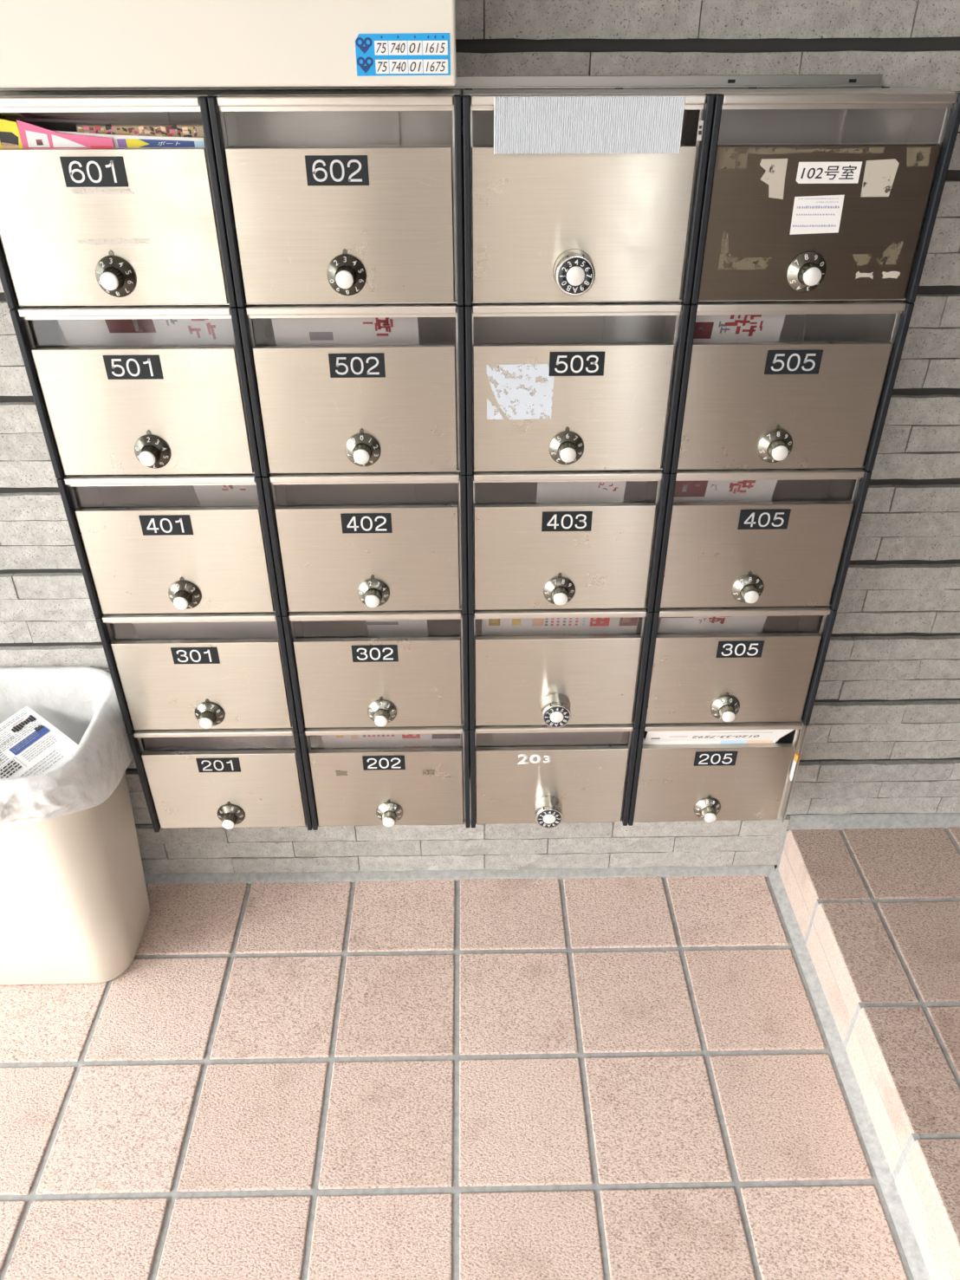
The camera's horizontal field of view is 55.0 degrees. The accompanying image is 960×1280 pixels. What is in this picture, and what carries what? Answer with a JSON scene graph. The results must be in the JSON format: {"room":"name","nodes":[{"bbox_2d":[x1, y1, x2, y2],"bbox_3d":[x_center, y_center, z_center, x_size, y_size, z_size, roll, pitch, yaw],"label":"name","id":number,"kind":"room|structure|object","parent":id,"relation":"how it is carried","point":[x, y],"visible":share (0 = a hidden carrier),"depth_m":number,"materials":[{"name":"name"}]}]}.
{"room":"apartment mailbox area","nodes":[
{"label":"apartment mailbox area","id":0,"kind":"room"},
{"bbox_2d":[0,875,913,1279],"bbox_3d":[-1.175,1.449,0.523,3.616,0.101,3.324,-1,34,-1],"label":"floor","id":1,"kind":"structure","parent":0,"point":[610,1078],"depth_m":1.49,"materials":[{"name":"pink tile"}]},
{"bbox_2d":[0,771,149,984],"bbox_3d":[-0.808,0.350,1.597,0.418,0.530,0.286,-1,34,-1],"label":"waste bin","id":2,"kind":"object","parent":1,"relation":"on","point":[74,906],"visible":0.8,"depth_m":1.55,"materials":[{"name":"beige plastic"}]},
{"bbox_2d":[0,706,77,778],"bbox_3d":[-0.767,0.207,1.498,0.147,0.071,0.194,22,39,29],"label":"printed sheet","id":3,"kind":"object","parent":2,"relation":"in","point":[29,744],"visible":0.82,"depth_m":1.52,"materials":[{"name":"white paper"}]},
{"bbox_2d":[0,666,133,825],"bbox_3d":[-0.813,0.274,1.526,0.468,0.335,0.329,-1,34,-1],"label":"bag","id":4,"kind":"object","parent":2,"relation":"in","point":[81,703],"visible":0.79,"depth_m":1.47,"materials":[{"name":"white plastic"}]},
{"bbox_2d":[0,0,959,874],"bbox_3d":[-0.112,-0.616,1.266,5.807,2.700,0.202,-1,34,-1],"label":"wall","id":5,"kind":"structure","parent":0,"point":[883,734],"depth_m":1.48,"materials":[{"name":"grey"}]},
{"bbox_2d":[127,727,312,831],"bbox_3d":[-0.437,0.216,1.609,0.279,0.223,0.146,-1,34,-1],"label":"mailbox","id":6,"kind":"object","parent":5,"relation":"attached to","point":[226,778],"visible":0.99,"depth_m":1.57,"materials":[{"name":"silver metal"}]},
{"bbox_2d":[95,611,298,734],"bbox_3d":[-0.437,0.030,1.484,0.279,0.223,0.146,-1,34,-1],"label":"mailbox","id":7,"kind":"object","parent":6,"relation":"on","point":[237,683],"visible":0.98,"depth_m":1.45,"materials":[{"name":"silver metal"}]},
{"bbox_2d":[56,473,281,617],"bbox_3d":[-0.438,-0.156,1.359,0.279,0.223,0.146,-1,34,-1],"label":"mailbox","id":8,"kind":"object","parent":7,"relation":"on","point":[146,543],"visible":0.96,"depth_m":1.33,"materials":[{"name":"silver metal"}]},
{"bbox_2d":[9,305,261,478],"bbox_3d":[-0.439,-0.342,1.235,0.279,0.223,0.146,-1,34,-1],"label":"mailbox","id":9,"kind":"object","parent":8,"relation":"on","point":[102,410],"visible":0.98,"depth_m":1.20,"materials":[{"name":"silver metal"}]},
{"bbox_2d":[0,90,237,308],"bbox_3d":[-0.439,-0.529,1.110,0.279,0.223,0.146,-1,34,-1],"label":"mailbox","id":10,"kind":"object","parent":9,"relation":"on","point":[79,226],"visible":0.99,"depth_m":1.08,"materials":[{"name":"silver metal"}]},
{"bbox_2d":[0,118,22,148],"bbox_3d":[-0.542,-0.554,1.055,0.050,0.084,0.006,-1,34,-1],"label":"magazine","id":11,"kind":"object","parent":10,"relation":"in","point":[9,135],"visible":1,"depth_m":1.04,"materials":[{"name":"yellow paper"}]},
{"bbox_2d":[0,131,19,148],"bbox_3d":[-0.533,-0.567,1.044,0.021,0.017,0.001,-1,37,-1],"label":"print","id":12,"kind":"object","parent":11,"relation":"attached to","point":[8,139],"depth_m":1.04,"materials":[{"name":"grey"}]},
{"bbox_2d":[16,119,115,148],"bbox_3d":[-0.468,-0.552,1.055,0.107,0.078,0.006,-1,34,-1],"label":"magazine","id":13,"kind":"object","parent":10,"relation":"in","point":[32,136],"visible":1,"depth_m":1.04,"materials":[{"name":"pink paper"}]},
{"bbox_2d":[25,129,111,148],"bbox_3d":[-0.466,-0.567,1.043,0.094,0.018,0.001,-1,37,-1],"label":"print","id":14,"kind":"object","parent":13,"relation":"on","point":[34,139],"depth_m":1.04,"materials":[{"name":"pink paper"}]},
{"bbox_2d":[54,130,205,148],"bbox_3d":[-0.439,-0.556,1.059,0.249,0.062,0.007,-1,34,-1],"label":"booklet","id":15,"kind":"object","parent":10,"relation":"in","point":[120,141],"visible":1,"depth_m":1.05,"materials":[{"name":"white paper"}]},
{"bbox_2d":[116,138,204,147],"bbox_3d":[-0.364,-0.567,1.050,0.098,0.009,0.001,-1,37,-1],"label":"print","id":16,"kind":"object","parent":15,"relation":"on","point":[121,142],"depth_m":1.05},
{"bbox_2d":[76,123,206,147],"bbox_3d":[-0.387,-0.557,1.067,0.144,0.073,0.003,-1,34,-1],"label":"flyer","id":17,"kind":"object","parent":10,"relation":"attached to","point":[194,130],"visible":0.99,"depth_m":1.05,"materials":[{"name":"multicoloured paper"}]},
{"bbox_2d":[77,123,197,136],"bbox_3d":[-0.389,-0.577,1.053,0.135,0.024,0.001,-1,36,-1],"label":"print","id":18,"kind":"object","parent":17,"relation":"on","point":[147,130],"depth_m":1.05},
{"bbox_2d":[58,318,235,347],"bbox_3d":[-0.426,-0.387,1.207,0.225,0.093,0.034,-1,34,-1],"label":"flyer","id":19,"kind":"object","parent":9,"relation":"in","point":[133,332],"visible":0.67,"depth_m":1.19,"materials":[{"name":"white paper"}]},
{"bbox_2d":[104,318,215,338],"bbox_3d":[-0.409,-0.403,1.185,0.139,0.038,0.001,-1,54,-1],"label":"print","id":20,"kind":"object","parent":19,"relation":"attached to","point":[113,325],"depth_m":1.18},
{"bbox_2d":[193,484,259,506],"bbox_3d":[-0.361,-0.206,1.335,0.095,0.089,0.043,-1,34,-1],"label":"flyer","id":21,"kind":"object","parent":8,"relation":"in","point":[244,495],"visible":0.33,"depth_m":1.33,"materials":[{"name":"white paper"}]},
{"bbox_2d":[221,485,246,490],"bbox_3d":[-0.352,-0.220,1.310,0.033,0.023,0.001,-1,60,-1],"label":"print","id":22,"kind":"object","parent":21,"relation":"on","point":[224,486],"depth_m":1.32},
{"bbox_2d":[131,621,279,640],"bbox_3d":[-0.430,-0.021,1.462,0.235,0.089,0.043,-1,34,-1],"label":"flyer","id":23,"kind":"object","parent":7,"relation":"attached to","point":[240,629],"visible":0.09,"depth_m":1.47,"materials":[{"name":"white paper"}]},
{"bbox_2d":[253,735,294,744],"bbox_3d":[-0.420,0.163,1.588,0.215,0.087,0.048,-1,34,-1],"label":"flyer","id":24,"kind":"object","parent":6,"relation":"in","point":[281,739],"visible":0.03,"depth_m":1.61,"materials":[{"name":"white paper"}]},
{"bbox_2d":[0,0,456,87],"bbox_3d":[-0.340,-0.861,0.881,0.626,0.563,0.162,-1,34,-1],"label":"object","id":25,"kind":"object","parent":5,"relation":"attached to","point":[44,43],"visible":1,"depth_m":0.95,"materials":[{"name":"white paint"}]},
{"bbox_2d":[298,725,470,830],"bbox_3d":[-0.158,0.213,1.612,0.279,0.223,0.146,-1,34,-1],"label":"mailbox","id":26,"kind":"object","parent":5,"relation":"attached to","point":[393,786],"visible":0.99,"depth_m":1.58,"materials":[{"name":"silver metal"}]},
{"bbox_2d":[282,610,468,732],"bbox_3d":[-0.158,0.027,1.487,0.279,0.223,0.146,-1,34,-1],"label":"mailbox","id":27,"kind":"object","parent":26,"relation":"on","point":[341,676],"visible":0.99,"depth_m":1.46,"materials":[{"name":"silver metal"}]},
{"bbox_2d":[261,471,467,616],"bbox_3d":[-0.159,-0.159,1.363,0.279,0.223,0.146,-1,34,-1],"label":"mailbox","id":28,"kind":"object","parent":27,"relation":"on","point":[341,541],"visible":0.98,"depth_m":1.34,"materials":[{"name":"silver metal"}]},
{"bbox_2d":[237,303,466,476],"bbox_3d":[-0.159,-0.346,1.238,0.279,0.223,0.146,-1,34,-1],"label":"mailbox","id":29,"kind":"object","parent":28,"relation":"on","point":[334,408],"visible":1,"depth_m":1.21,"materials":[{"name":"silver metal"}]},
{"bbox_2d":[207,88,463,306],"bbox_3d":[-0.160,-0.532,1.114,0.279,0.223,0.146,-1,34,-1],"label":"mailbox","id":30,"kind":"object","parent":29,"relation":"on","point":[329,196],"visible":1,"depth_m":1.09,"materials":[{"name":"silver metal"}]},
{"bbox_2d":[271,317,419,345],"bbox_3d":[-0.172,-0.382,1.198,0.185,0.095,0.030,-1,34,-1],"label":"flyer","id":31,"kind":"object","parent":29,"relation":"attached to","point":[366,330],"visible":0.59,"depth_m":1.18,"materials":[{"name":"white paper"}]},
{"bbox_2d":[309,317,393,340],"bbox_3d":[-0.163,-0.400,1.175,0.113,0.040,0.001,-1,51,-1],"label":"print","id":32,"kind":"object","parent":31,"relation":"attached to","point":[314,335],"depth_m":1.18},
{"bbox_2d":[365,619,428,637],"bbox_3d":[-0.131,-0.017,1.465,0.095,0.075,0.042,-1,34,-1],"label":"flyer","id":33,"kind":"object","parent":27,"relation":"in","point":[396,627],"visible":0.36,"depth_m":1.46,"materials":[{"name":"white paper"}]},
{"bbox_2d":[366,621,398,624],"bbox_3d":[-0.153,-0.026,1.445,0.050,0.010,0.001,-1,62,-1],"label":"print","id":34,"kind":"object","parent":33,"relation":"on","point":[379,622],"depth_m":1.44},
{"bbox_2d":[321,734,461,748],"bbox_3d":[-0.150,0.177,1.572,0.235,0.094,0.030,-1,34,-1],"label":"flyer","id":35,"kind":"object","parent":26,"relation":"in","point":[400,740],"visible":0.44,"depth_m":1.57,"materials":[{"name":"white paper"}]},
{"bbox_2d":[336,734,460,739],"bbox_3d":[-0.138,0.159,1.550,0.209,0.030,0.001,-1,50,-1],"label":"print","id":36,"kind":"object","parent":35,"relation":"attached to","point":[404,736],"depth_m":1.55},
{"bbox_2d":[0,74,890,90],"bbox_3d":[-0.042,-0.666,1.102,1.064,0.013,0.021,-1,34,-1],"label":"metal ledge","id":37,"kind":"object","parent":5,"relation":"attached to","point":[776,81],"visible":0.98,"depth_m":1.11,"materials":[{"name":"silver metal"}]},
{"bbox_2d":[143,864,775,885],"bbox_3d":[-1.154,0.490,1.860,3.512,0.015,0.022,-1,34,-1],"label":"trim","id":38,"kind":"structure","parent":5,"relation":"attached to","point":[561,873],"depth_m":1.87,"materials":[{"name":"grey concrete"}]},
{"bbox_2d":[469,723,639,828],"bbox_3d":[0.122,0.211,1.614,0.279,0.223,0.151,-1,34,-1],"label":"mailbox","id":39,"kind":"object","parent":5,"relation":"attached to","point":[548,787],"visible":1,"depth_m":1.58,"materials":[{"name":"silver metal"}]},
{"bbox_2d":[492,731,623,747],"bbox_3d":[0.134,0.163,1.587,0.225,0.089,0.043,-1,34,-1],"label":"flyer","id":40,"kind":"object","parent":39,"relation":"in","point":[607,737],"visible":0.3,"depth_m":1.60,"materials":[{"name":"grey paper"}]},
{"bbox_2d":[467,607,653,729],"bbox_3d":[0.121,0.025,1.489,0.279,0.223,0.151,-1,34,-1],"label":"mailbox","id":41,"kind":"object","parent":39,"relation":"on","point":[554,681],"visible":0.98,"depth_m":1.46,"materials":[{"name":"silver metal"}]},
{"bbox_2d":[481,617,639,636],"bbox_3d":[0.125,-0.013,1.451,0.243,0.094,0.030,-1,34,-1],"label":"flyer","id":42,"kind":"object","parent":41,"relation":"in","point":[552,626],"visible":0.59,"depth_m":1.44,"materials":[{"name":"white paper"}]},
{"bbox_2d":[488,617,638,626],"bbox_3d":[0.129,-0.031,1.427,0.232,0.032,0.001,-1,50,-1],"label":"print","id":43,"kind":"object","parent":42,"relation":"attached to","point":[630,620],"depth_m":1.43},
{"bbox_2d":[466,469,669,613],"bbox_3d":[0.121,-0.163,1.366,0.279,0.223,0.146,-1,34,-1],"label":"mailbox","id":44,"kind":"object","parent":41,"relation":"on","point":[523,553],"visible":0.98,"depth_m":1.34,"materials":[{"name":"silver metal"}]},
{"bbox_2d":[464,301,689,474],"bbox_3d":[0.120,-0.349,1.242,0.279,0.223,0.146,-1,34,-1],"label":"mailbox","id":45,"kind":"object","parent":44,"relation":"on","point":[550,386],"visible":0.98,"depth_m":1.22,"materials":[{"name":"silver metal"}]},
{"bbox_2d":[461,87,715,305],"bbox_3d":[0.119,-0.534,1.115,0.279,0.223,0.151,-1,34,-1],"label":"mailbox","id":46,"kind":"object","parent":45,"relation":"on","point":[539,227],"visible":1,"depth_m":1.09,"materials":[{"name":"silver metal"}]},
{"bbox_2d":[493,96,685,154],"bbox_3d":[0.121,-0.574,1.028,0.211,0.056,0.004,-1,34,-1],"label":"sheet","id":47,"kind":"object","parent":46,"relation":"attached to","point":[549,124],"visible":1,"depth_m":1.03,"materials":[{"name":"white plastic"}]},
{"bbox_2d":[536,480,626,503],"bbox_3d":[0.143,-0.199,1.332,0.125,0.090,0.039,-1,34,-1],"label":"flyer","id":48,"kind":"object","parent":44,"relation":"attached to","point":[560,492],"visible":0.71,"depth_m":1.32,"materials":[{"name":"white paper"}]},
{"bbox_2d":[598,482,616,491],"bbox_3d":[0.184,-0.218,1.310,0.030,0.013,0.007,-1,51,-1],"label":"print","id":49,"kind":"object","parent":48,"relation":"on","point":[614,490],"depth_m":1.31},
{"bbox_2d":[628,721,808,825],"bbox_3d":[0.401,0.206,1.619,0.278,0.223,0.146,-1,34,-1],"label":"mailbox","id":50,"kind":"object","parent":5,"relation":"attached to","point":[732,782],"visible":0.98,"depth_m":1.58,"materials":[{"name":"silver metal"}]},
{"bbox_2d":[643,737,775,745],"bbox_3d":[0.388,0.192,1.567,0.224,0.063,0.008,-1,34,-1],"label":"leaflet","id":51,"kind":"object","parent":50,"relation":"in","point":[736,741],"visible":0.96,"depth_m":1.56,"materials":[{"name":"white paper"}]},
{"bbox_2d":[720,740,773,743],"bbox_3d":[0.453,0.169,1.555,0.093,0.012,0.001,-1,28,-1],"label":"print","id":52,"kind":"object","parent":51,"relation":"on","point":[737,741],"depth_m":1.56,"materials":[{"name":"blue"}]},
{"bbox_2d":[644,729,793,742],"bbox_3d":[0.400,0.172,1.558,0.246,0.084,0.038,-1,34,-1],"label":"envelope","id":53,"kind":"object","parent":50,"relation":"in","point":[675,736],"visible":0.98,"depth_m":1.54,"materials":[{"name":"white paper"}]},
{"bbox_2d":[650,732,752,739],"bbox_3d":[0.387,0.160,1.538,0.200,0.021,0.001,-1,58,-1],"label":"print","id":54,"kind":"object","parent":53,"relation":"attached to","point":[727,732],"depth_m":1.53},
{"bbox_2d":[639,605,837,727],"bbox_3d":[0.401,0.020,1.494,0.279,0.223,0.146,-1,34,-1],"label":"mailbox","id":55,"kind":"object","parent":5,"relation":"attached to","point":[774,674],"visible":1,"depth_m":1.46,"materials":[{"name":"silver metal"}]},
{"bbox_2d":[656,616,766,634],"bbox_3d":[0.363,-0.015,1.454,0.165,0.094,0.030,-1,34,-1],"label":"flyer","id":56,"kind":"object","parent":55,"relation":"attached to","point":[742,624],"visible":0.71,"depth_m":1.44,"materials":[{"name":"white paper"}]},
{"bbox_2d":[661,616,731,623],"bbox_3d":[0.335,-0.033,1.431,0.109,0.026,0.001,-1,51,-1],"label":"print","id":57,"kind":"object","parent":56,"relation":"attached to","point":[713,619],"depth_m":1.43},
{"bbox_2d":[653,467,871,611],"bbox_3d":[0.400,-0.166,1.370,0.279,0.223,0.146,-1,34,-1],"label":"mailbox","id":58,"kind":"object","parent":55,"relation":"on","point":[794,549],"visible":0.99,"depth_m":1.34,"materials":[{"name":"silver metal"}]},
{"bbox_2d":[673,480,777,502],"bbox_3d":[0.347,-0.201,1.329,0.145,0.094,0.030,-1,34,-1],"label":"flyer","id":59,"kind":"object","parent":58,"relation":"attached to","point":[741,490],"visible":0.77,"depth_m":1.31,"materials":[{"name":"white paper"}]},
{"bbox_2d":[674,480,755,497],"bbox_3d":[0.332,-0.218,1.308,0.114,0.038,0.001,-1,51,-1],"label":"print","id":60,"kind":"object","parent":59,"relation":"attached to","point":[711,488],"depth_m":1.31,"materials":[{"name":"red"}]},
{"bbox_2d":[669,299,914,473],"bbox_3d":[0.399,-0.352,1.245,0.279,0.223,0.146,-1,34,-1],"label":"mailbox","id":61,"kind":"object","parent":58,"relation":"on","point":[818,396],"visible":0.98,"depth_m":1.22,"materials":[{"name":"silver metal"}]},
{"bbox_2d":[693,314,786,342],"bbox_3d":[0.332,-0.388,1.204,0.115,0.096,0.030,-1,34,-1],"label":"flyer","id":62,"kind":"object","parent":61,"relation":"attached to","point":[719,328],"visible":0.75,"depth_m":1.19,"materials":[{"name":"white paper"}]},
{"bbox_2d":[693,314,763,338],"bbox_3d":[0.319,-0.405,1.181,0.089,0.043,0.001,-1,51,-1],"label":"print","id":63,"kind":"object","parent":62,"relation":"attached to","point":[703,330],"depth_m":1.18},
{"bbox_2d":[690,86,959,304],"bbox_3d":[0.399,-0.538,1.120,0.279,0.223,0.146,-1,34,-1],"label":"mailbox","id":64,"kind":"object","parent":61,"relation":"on","point":[810,193],"visible":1,"depth_m":1.09,"materials":[{"name":"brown metal"}]},
{"bbox_2d":[768,866,931,1279],"bbox_3d":[0.620,1.221,0.757,0.022,0.017,2.708,-1,34,-1],"label":"trim","id":65,"kind":"structure","parent":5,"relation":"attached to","point":[914,1257],"depth_m":1.49,"materials":[{"name":"grey concrete"}]},
{"bbox_2d":[783,845,953,1279],"bbox_3d":[0.633,1.174,0.724,0.010,0.124,2.704,-1,34,-1],"label":"trim","id":66,"kind":"structure","parent":5,"relation":"attached to","point":[913,1137],"depth_m":1.48,"materials":[{"name":"concrete"}]},
{"bbox_2d":[777,826,959,1279],"bbox_3d":[1.625,1.365,0.522,1.984,0.227,3.324,-1,34,-1],"label":"tiled step","id":67,"kind":"structure","parent":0,"point":[886,923],"depth_m":1.54,"materials":[{"name":"brown tile"}]},
{"bbox_3d":[2.540,0.522,-0.146,0.150,1.934,3.522,-1,34,-1],"label":"wall","id":68,"kind":"structure","parent":0,"visible":0},
{"bbox_2d":[789,812,959,830],"bbox_3d":[1.598,0.348,1.821,1.982,0.030,0.019,-1,34,-1],"label":"trim","id":69,"kind":"structure","parent":68,"relation":"attached to","point":[890,820],"depth_m":1.81,"materials":[{"name":"grey concrete"}]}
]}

